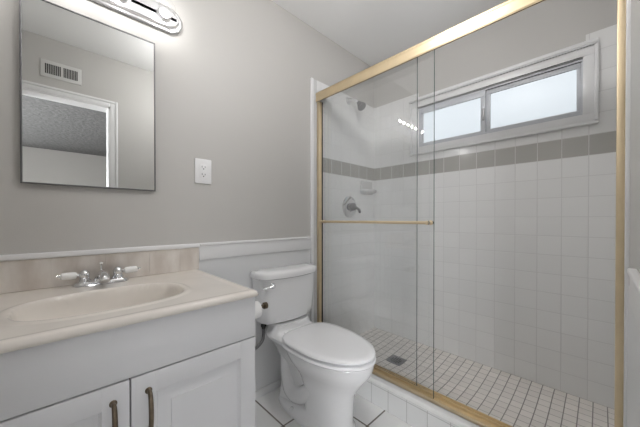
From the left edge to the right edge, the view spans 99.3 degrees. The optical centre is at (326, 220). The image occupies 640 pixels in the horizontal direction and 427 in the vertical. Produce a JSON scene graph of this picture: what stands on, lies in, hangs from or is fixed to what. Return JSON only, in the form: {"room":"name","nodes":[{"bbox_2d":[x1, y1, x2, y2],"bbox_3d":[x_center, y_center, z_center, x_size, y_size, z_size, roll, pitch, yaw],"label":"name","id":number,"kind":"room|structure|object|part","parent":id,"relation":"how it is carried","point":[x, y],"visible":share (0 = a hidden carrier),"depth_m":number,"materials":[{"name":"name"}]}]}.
{"room":"bathroom","nodes":[
{"label":"bathroom","id":0,"kind":"room"},
{"bbox_2d":[0,0,373,390],"bbox_3d":[-0.380,-0.151,1.709,2.410,2.412,0.108,0,0,-45],"label":"wall","id":1,"kind":"structure","parent":0,"point":[232,88],"depth_m":1.51,"materials":[{"name":"paint"}]},
{"bbox_2d":[19,0,155,190],"bbox_3d":[-0.923,-0.464,1.090,0.408,0.667,0.018,0,0,-45],"label":"mirror","id":2,"kind":"object","parent":1,"relation":"attached to","point":[87,84],"visible":1,"depth_m":1.06,"materials":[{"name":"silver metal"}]},
{"bbox_2d":[0,247,198,293],"bbox_3d":[-0.921,0.192,1.099,0.776,0.108,0.014,0,0,-45],"label":"backsplash","id":3,"kind":"structure","parent":1,"relation":"attached to","point":[31,274],"depth_m":1.07,"materials":[{"name":"stone"}]},
{"bbox_2d":[0,243,199,261],"bbox_3d":[-0.919,0.127,1.097,0.781,0.021,0.021,0,0,-45],"label":"trim","id":4,"kind":"structure","parent":1,"relation":"attached to","point":[12,257],"depth_m":1.07,"materials":[{"name":"white paint"}]},
{"bbox_2d":[91,0,181,34],"bbox_3d":[-0.882,-0.935,1.057,0.616,0.118,0.118,0,0,-45],"label":"vanity light","id":5,"kind":"object","parent":1,"relation":"attached to","point":[152,13],"visible":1,"depth_m":1.21,"materials":[{"name":"white metal"}]},
{"bbox_2d":[119,0,130,3],"bbox_3d":[-0.842,-0.936,1.125,0.060,0.060,0.022,0,0,-45],"label":"bulb","id":6,"kind":"object","parent":5,"relation":"attached to","point":[120,1],"depth_m":1.13,"materials":[{"name":"white glass"}]},
{"bbox_2d":[156,7,170,21],"bbox_3d":[-0.734,-0.936,1.232,0.060,0.060,0.022,0,0,-45],"label":"bulb","id":7,"kind":"object","parent":5,"relation":"attached to","point":[161,12],"depth_m":1.23,"materials":[{"name":"white glass"}]},
{"bbox_2d":[195,158,210,183],"bbox_3d":[-0.629,-0.251,1.388,0.082,0.125,0.010,0,0,-45],"label":"wall outlet","id":8,"kind":"object","parent":1,"relation":"attached to","point":[202,166],"visible":1,"depth_m":1.38,"materials":[{"name":"white plastic"}]},
{"bbox_2d":[200,164,206,177],"bbox_3d":[-0.627,-0.251,1.387,0.037,0.068,0.004,0,0,-45],"label":"receptacle","id":9,"kind":"object","parent":8,"relation":"attached to","point":[203,167],"depth_m":1.39,"materials":[{"name":"grey plastic"}]},
{"bbox_3d":[-0.381,0.625,1.645,0.752,0.860,0.005,0,0,-45],"label":"wainscot panel","id":10,"kind":"part","parent":1,"relation":"part of","materials":[{"name":"white paint"}]},
{"bbox_2d":[199,236,311,259],"bbox_3d":[-0.375,0.155,1.637,0.752,0.085,0.021,0,0,-45],"label":"trim","id":11,"kind":"structure","parent":1,"relation":"attached to","point":[210,250],"depth_m":1.57,"materials":[{"name":"white paint"}]},
{"bbox_2d":[255,379,280,399],"bbox_3d":[-0.384,1.032,1.639,0.825,0.045,0.013,0,0,-45],"label":"baseboard","id":12,"kind":"structure","parent":1,"relation":"attached to","point":[259,393],"depth_m":1.66,"materials":[{"name":"white paint"}]},
{"bbox_2d":[310,77,313,322],"bbox_3d":[-0.101,0.027,1.913,0.024,2.052,0.015,0,0,-45],"label":"trim","id":13,"kind":"structure","parent":1,"relation":"attached to","point":[311,78],"depth_m":1.91,"materials":[{"name":"white paint"}]},
{"bbox_2d":[342,196,360,217],"bbox_3d":[0.212,-0.108,2.167,0.172,0.172,0.075,0,0,-45],"label":"shower valve","id":14,"kind":"object","parent":1,"relation":"attached to","point":[349,207],"visible":1,"depth_m":2.16,"materials":[{"name":"silver metal"}]},
{"bbox_3d":[0.229,-0.100,2.173,0.103,0.082,0.041,0,0,-31],"label":"lever","id":15,"kind":"part","parent":14,"relation":"part of","materials":[{"name":"silver metal"}]},
{"bbox_2d":[346,97,365,110],"bbox_3d":[0.237,-0.921,2.133,0.156,0.133,0.070,0,0,42],"label":"showerhead","id":16,"kind":"object","parent":1,"relation":"attached to","point":[361,105],"visible":1,"depth_m":2.11,"materials":[{"name":"silver metal"}]},
{"bbox_2d":[360,181,375,194],"bbox_3d":[0.371,-0.279,2.314,0.160,0.110,0.090,0,0,-45],"label":"soap dish","id":17,"kind":"object","parent":1,"relation":"attached to","point":[365,187],"visible":1,"depth_m":2.29,"materials":[{"name":"grey ceramic"}]},
{"bbox_2d":[316,0,625,426],"bbox_3d":[0.480,0.003,1.441,0.098,1.806,1.485,0,0,-45],"label":"shower door frame","id":18,"kind":"object","parent":1,"relation":"attached to","point":[508,8],"visible":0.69,"depth_m":1.20,"materials":[{"name":"gold metal"}]},
{"bbox_2d":[319,50,434,398],"bbox_3d":[0.241,0.008,1.634,0.060,1.781,0.807,0,0,-45],"label":"shower door","id":19,"kind":"structure","parent":18,"relation":"attached to","point":[429,222],"depth_m":1.38,"materials":[{"name":"clear glass"}]},
{"bbox_2d":[375,57,417,385],"bbox_3d":[0.235,0.006,1.722,0.006,1.779,0.722,0,0,-45],"label":"shower door","id":20,"kind":"structure","parent":18,"relation":"attached to","point":[417,57],"depth_m":1.47,"materials":[{"name":"clear glass"}]},
{"bbox_2d":[255,387,411,426],"bbox_3d":[-0.109,1.110,0.851,1.775,0.100,1.719,0,0,-45],"label":"floor","id":21,"kind":"structure","parent":0,"point":[269,412],"depth_m":1.47,"materials":[{"name":"tile"}]},
{"bbox_2d":[0,297,254,426],"bbox_3d":[-0.707,0.665,0.883,0.765,0.790,0.596,0,0,-45],"label":"vanity cabinet","id":22,"kind":"object","parent":21,"relation":"on","point":[195,368],"visible":0.98,"depth_m":0.73,"materials":[{"name":"paint"}]},
{"bbox_3d":[-0.646,0.686,0.590,0.358,0.541,0.020,0,0,-45],"label":"door","id":23,"kind":"part","parent":22,"relation":"part of","materials":[{"name":"paint"}]},
{"bbox_3d":[-0.523,0.515,0.671,0.017,0.125,0.038,0,0,-45],"label":"handle","id":24,"kind":"part","parent":22,"relation":"part of","materials":[{"name":"brown metal"}]},
{"bbox_2d":[0,269,258,353],"bbox_3d":[-0.719,0.304,0.895,0.774,0.119,0.584,0,0,-45],"label":"countertop","id":25,"kind":"structure","parent":22,"relation":"on","point":[30,318],"depth_m":0.86,"materials":[{"name":"stone"}]},
{"bbox_2d":[56,262,140,287],"bbox_3d":[-0.878,0.206,1.063,0.195,0.082,0.173,0,0,-3],"label":"faucet","id":26,"kind":"object","parent":25,"relation":"on","point":[102,276],"visible":1,"depth_m":1.03,"materials":[{"name":"silver metal"}]},
{"bbox_3d":[-0.947,0.205,0.999,0.045,0.028,0.029,0,0,-45],"label":"lever","id":27,"kind":"part","parent":26,"relation":"part of","materials":[{"name":"white ceramic"}]},
{"bbox_3d":[-0.922,0.210,1.031,0.048,0.048,0.042,0,0,-45],"label":"handle","id":28,"kind":"part","parent":26,"relation":"part of","materials":[{"name":"silver metal"}]},
{"bbox_3d":[-0.883,0.239,1.069,0.172,0.016,0.056,0,0,-45],"label":"plate","id":29,"kind":"part","parent":26,"relation":"part of","materials":[{"name":"silver metal"}]},
{"bbox_3d":[-0.851,0.215,1.036,0.052,0.050,0.143,0,0,-45],"label":"spout","id":30,"kind":"part","parent":26,"relation":"part of","materials":[{"name":"silver metal"}]},
{"bbox_3d":[-0.845,0.210,1.107,0.048,0.048,0.042,0,0,-45],"label":"handle","id":31,"kind":"part","parent":26,"relation":"part of","materials":[{"name":"silver metal"}]},
{"bbox_3d":[-0.813,0.204,1.132,0.045,0.028,0.029,0,0,-45],"label":"lever","id":32,"kind":"part","parent":26,"relation":"part of","materials":[{"name":"white ceramic"}]},
{"bbox_3d":[-0.469,0.515,0.725,0.017,0.125,0.038,0,0,-45],"label":"handle","id":33,"kind":"part","parent":22,"relation":"part of","materials":[{"name":"brown metal"}]},
{"bbox_3d":[-0.388,0.684,0.847,0.364,0.541,0.020,0,0,-45],"label":"door","id":34,"kind":"part","parent":22,"relation":"part of","materials":[{"name":"paint"}]},
{"bbox_2d":[261,302,267,308],"bbox_3d":[-0.349,0.398,1.206,0.200,0.044,0.044,0,0,-45],"label":"toilet paper holder","id":35,"kind":"object","parent":22,"relation":"attached to","point":[264,305],"visible":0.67,"depth_m":1.26,"materials":[{"name":"brown metal"}]},
{"bbox_2d":[255,301,261,318],"bbox_3d":[-0.348,0.407,1.207,0.101,0.074,0.074,0,0,-45],"label":"toilet paper roll","id":36,"kind":"object","parent":35,"relation":"on","point":[258,308],"visible":0.37,"depth_m":1.21,"materials":[{"name":"white paper"}]},
{"bbox_2d":[250,263,375,426],"bbox_3d":[-0.042,0.673,1.477,0.430,0.766,0.700,0,0,-45],"label":"toilet","id":37,"kind":"object","parent":21,"relation":"on","point":[323,365],"visible":1,"depth_m":1.43,"materials":[{"name":"white ceramic"}]},
{"bbox_2d":[255,324,265,350],"bbox_3d":[-0.460,0.755,1.512,0.261,0.306,0.074,0,0,-45],"label":"supply hose","id":38,"kind":"object","parent":37,"relation":"attached to","point":[263,326],"visible":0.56,"depth_m":1.57,"materials":[{"name":"grey metal"}]},
{"bbox_3d":[-0.314,0.368,1.507,0.075,0.034,0.025,0,0,-35],"label":"flush lever","id":39,"kind":"part","parent":37,"relation":"part of","materials":[{"name":"silver metal"}]},
{"bbox_3d":[-0.232,0.466,1.667,0.408,0.267,0.157,0,0,-45],"label":"tank","id":40,"kind":"part","parent":37,"relation":"part of","materials":[{"name":"white ceramic"}]},
{"bbox_3d":[-0.229,0.311,1.663,0.430,0.044,0.169,0,0,-45],"label":"tank lid","id":41,"kind":"part","parent":37,"relation":"part of","materials":[{"name":"white ceramic"}]},
{"bbox_3d":[0.020,0.658,1.414,0.366,0.016,0.523,0,0,-45],"label":"seat","id":42,"kind":"part","parent":37,"relation":"part of","materials":[{"name":"white plastic"}]},
{"bbox_3d":[0.020,0.634,1.414,0.358,0.028,0.515,0,0,-45],"label":"seat lid","id":43,"kind":"part","parent":37,"relation":"part of","materials":[{"name":"white plastic"}]},
{"bbox_2d":[356,374,479,426],"bbox_3d":[0.475,0.981,1.439,0.127,0.150,1.493,0,0,-45],"label":"shower curb","id":44,"kind":"object","parent":21,"relation":"on","point":[410,408],"visible":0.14,"depth_m":1.42,"materials":[{"name":"tile"}]},
{"bbox_2d":[272,0,506,65],"bbox_3d":[0.152,-1.404,1.094,2.510,0.100,1.719,0,0,-45],"label":"ceiling","id":45,"kind":"structure","parent":0,"point":[373,31],"depth_m":1.83,"materials":[{"name":"white paint"}]},
{"bbox_2d":[359,327,613,426],"bbox_3d":[0.734,1.060,1.701,0.650,0.190,1.539,0,0,-45],"label":"floor","id":46,"kind":"structure","parent":0,"point":[515,401],"depth_m":1.57,"materials":[{"name":"tile"}]},
{"bbox_2d":[386,355,406,365],"bbox_3d":[0.493,0.991,1.923,0.112,0.005,0.112,0,0,-45],"label":"shower drain","id":47,"kind":"object","parent":46,"relation":"in","point":[396,360],"visible":1,"depth_m":1.92,"materials":[{"name":"silver metal"}]},
{"bbox_2d":[374,0,616,408],"bbox_3d":[1.036,-0.153,1.908,0.120,2.412,1.619,0,0,-45],"label":"wall","id":48,"kind":"structure","parent":0,"point":[520,243],"depth_m":1.71,"materials":[{"name":"tile"}]},
{"bbox_2d":[408,37,598,155],"bbox_3d":[1.077,-0.731,1.832,0.144,0.442,1.071,0,0,-45],"label":"window","id":49,"kind":"structure","parent":48,"relation":"in","point":[559,89],"depth_m":1.69,"materials":[{"name":"white glass"}]},
{"bbox_3d":[0.900,-0.715,1.974,0.004,0.236,0.408,0,0,-45],"label":"pane","id":50,"kind":"part","parent":49,"relation":"part of","materials":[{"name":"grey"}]},
{"bbox_3d":[0.900,-0.722,1.974,0.018,0.294,0.460,0,0,-45],"label":"sash","id":51,"kind":"part","parent":49,"relation":"part of","materials":[{"name":"white glass"}]},
{"bbox_3d":[1.083,-0.725,1.823,0.068,0.307,0.945,0,0,-45],"label":"frame","id":52,"kind":"part","parent":49,"relation":"part of","materials":[{"name":"grey plastic"}]},
{"bbox_3d":[1.234,-0.726,1.649,0.018,0.298,0.470,0,0,-45],"label":"sash","id":53,"kind":"part","parent":49,"relation":"part of","materials":[{"name":"white glass"}]},
{"bbox_3d":[1.234,-0.719,1.649,0.004,0.240,0.426,0,0,-45],"label":"pane","id":54,"kind":"part","parent":49,"relation":"part of","materials":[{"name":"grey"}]},
{"bbox_2d":[627,0,639,426],"bbox_3d":[0.749,-0.144,0.572,2.410,2.412,0.126,0,0,-45],"label":"wall","id":55,"kind":"structure","parent":0,"point":[633,332],"depth_m":0.71,"materials":[{"name":"paint"}]},
{"bbox_2d":[623,0,630,426],"bbox_3d":[0.946,-0.146,0.853,0.036,2.412,0.010,0,0,-45],"label":"trim","id":56,"kind":"structure","parent":55,"relation":"attached to","point":[628,2],"depth_m":0.84,"materials":[{"name":"white metal"}]},
{"bbox_2d":[627,268,639,329],"bbox_3d":[0.537,0.163,0.454,0.630,0.085,0.017,0,0,-45],"label":"trim","id":57,"kind":"structure","parent":55,"relation":"attached to","point":[634,275],"depth_m":0.57,"materials":[{"name":"white paint"}]},
{"bbox_3d":[0.629,0.632,0.539,0.877,0.860,0.004,0,0,-45],"label":"wainscot panel","id":58,"kind":"part","parent":55,"relation":"part of","materials":[{"name":"white paint"}]}
]}

